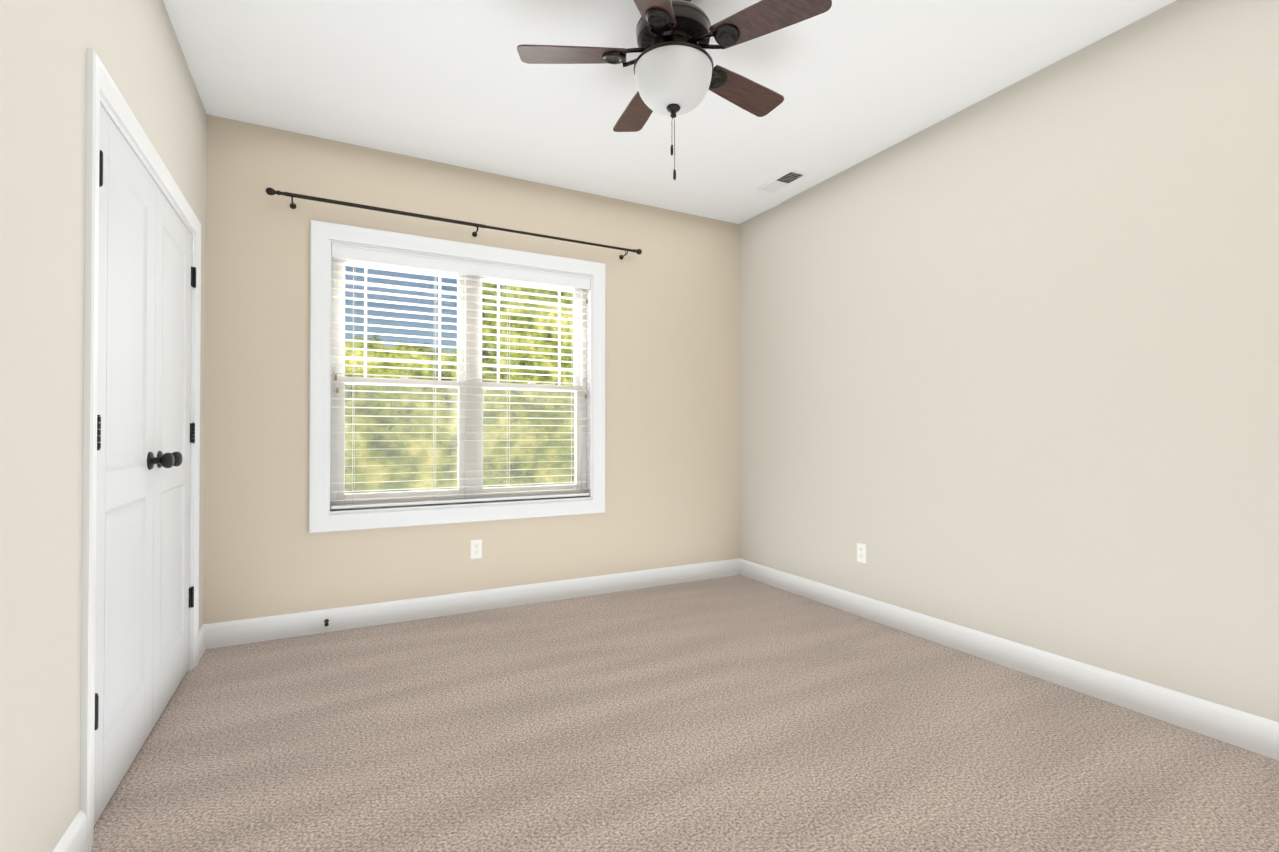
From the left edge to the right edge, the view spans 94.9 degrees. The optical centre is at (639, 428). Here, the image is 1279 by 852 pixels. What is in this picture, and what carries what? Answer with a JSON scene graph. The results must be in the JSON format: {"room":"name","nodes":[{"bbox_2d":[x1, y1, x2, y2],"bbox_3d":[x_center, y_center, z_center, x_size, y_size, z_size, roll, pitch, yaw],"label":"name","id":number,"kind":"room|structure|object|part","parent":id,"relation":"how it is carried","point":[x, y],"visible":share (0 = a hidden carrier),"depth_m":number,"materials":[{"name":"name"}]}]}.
{"room":"empty bedroom","nodes":[
{"label":"empty bedroom","id":0,"kind":"room"},
{"bbox_2d":[0,0,206,851],"bbox_3d":[-1.368,-0.262,1.198,0.170,2.740,4.000,0,-1,-28],"label":"wall","id":1,"kind":"structure","parent":0,"point":[134,45],"depth_m":1.35,"materials":[{"name":"beige paint"}]},
{"bbox_2d":[53,810,86,851],"bbox_3d":[-0.904,1.040,0.504,0.014,0.124,2.300,0,-1,-28],"label":"baseboard","id":2,"kind":"structure","parent":1,"relation":"attached to","point":[74,839],"depth_m":1.47,"materials":[{"name":"white wood"}]},
{"bbox_2d":[80,49,200,851],"bbox_3d":[-1.819,0.065,2.144,0.216,2.105,1.440,0,-1,-28],"label":"closet door","id":3,"kind":"structure","parent":1,"relation":"in","point":[141,484],"depth_m":1.93,"materials":[{"name":"white wood"}]},
{"bbox_2d":[203,114,739,623],"bbox_3d":[-0.757,-0.237,3.866,3.700,2.740,0.150,0,-1,-28],"label":"wall","id":4,"kind":"structure","parent":0,"point":[671,474],"depth_m":3.53,"materials":[{"name":"beige paint"}]},
{"bbox_2d":[265,187,641,259],"bbox_3d":[-0.981,-1.222,3.607,2.225,0.065,0.115,0,-1,-28],"label":"curtain rod","id":5,"kind":"object","parent":4,"relation":"attached to","point":[270,191],"visible":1,"depth_m":3.44,"materials":[{"name":"black metal"}]},
{"bbox_2d":[309,220,605,532],"bbox_3d":[-1.056,-0.281,3.696,1.776,1.715,0.169,0,-1,-28],"label":"window","id":6,"kind":"structure","parent":4,"relation":"in","point":[335,249],"depth_m":3.64,"materials":[{"name":"white"}]},
{"bbox_3d":[-1.081,-0.271,3.742,1.502,1.385,0.041,0,-1,-28],"label":"glass","id":7,"kind":"part","parent":6,"relation":"part of","materials":[{"name":"clear glass"}]},
{"bbox_2d":[198,559,736,653],"bbox_3d":[-0.737,1.070,3.772,3.360,0.124,0.014,0,-1,-28],"label":"baseboard","id":8,"kind":"structure","parent":4,"relation":"attached to","point":[228,633],"depth_m":3.52,"materials":[{"name":"white wood"}]},
{"bbox_2d":[470,539,481,558],"bbox_3d":[-1.011,0.749,3.634,0.070,0.115,0.008,0,-1,-28],"label":"electrical outlet","id":9,"kind":"object","parent":4,"relation":"attached to","point":[475,548],"visible":1,"depth_m":3.63,"materials":[{"name":"white plastic"}]},
{"bbox_2d":[163,0,1175,223],"bbox_3d":[0.211,-1.674,2.044,3.700,0.100,4.300,0,-1,-28],"label":"ceiling","id":10,"kind":"structure","parent":0,"point":[853,82],"depth_m":2.68,"materials":[{"name":"white paint"}]},
{"bbox_2d":[517,0,831,179],"bbox_3d":[0.134,-1.278,2.228,1.112,0.688,1.109,0,-1,-28],"label":"fan","id":11,"kind":"object","parent":10,"relation":"hanging from","point":[676,73],"visible":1,"depth_m":2.12,"materials":[{"name":"brown wood"}]},
{"bbox_2d":[756,169,807,193],"bbox_3d":[0.926,-1.603,3.828,0.150,0.009,0.340,0,-1,-28],"label":"ceiling vent","id":12,"kind":"object","parent":10,"relation":"in","point":[782,181],"visible":1,"depth_m":3.81,"materials":[{"name":"white metal"}]},
{"bbox_2d":[91,575,1278,851],"bbox_3d":[0.211,1.166,2.018,3.700,0.100,4.300,0,-1,-28],"label":"floor","id":13,"kind":"structure","parent":0,"point":[737,713],"depth_m":2.04,"materials":[{"name":"carpet"}]},
{"bbox_2d":[739,0,1278,721],"bbox_3d":[1.816,-0.247,2.793,0.150,2.740,4.150,0,-1,-28],"label":"wall","id":14,"kind":"structure","parent":0,"point":[1009,362],"depth_m":2.58,"materials":[{"name":"beige paint"}]},
{"bbox_2d":[857,542,866,563],"bbox_3d":[1.334,0.750,3.528,0.008,0.115,0.070,0,-1,-28],"label":"electrical outlet","id":15,"kind":"object","parent":14,"relation":"attached to","point":[862,552],"visible":1,"depth_m":3.52,"materials":[{"name":"white plastic"}]},
{"bbox_2d":[737,558,1278,760],"bbox_3d":[1.708,1.061,2.809,0.014,0.124,4.000,0,-1,-28],"label":"baseboard","id":16,"kind":"structure","parent":14,"relation":"attached to","point":[1245,730],"depth_m":2.56,"materials":[{"name":"white wood"}]},
{"label":"outside","id":17,"kind":"structure","parent":0,"visible":0},
{"bbox_2d":[344,282,573,493],"bbox_3d":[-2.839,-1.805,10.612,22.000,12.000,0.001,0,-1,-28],"label":"trees","id":18,"kind":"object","parent":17,"point":[380,354],"depth_m":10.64,"materials":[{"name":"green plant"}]}
]}

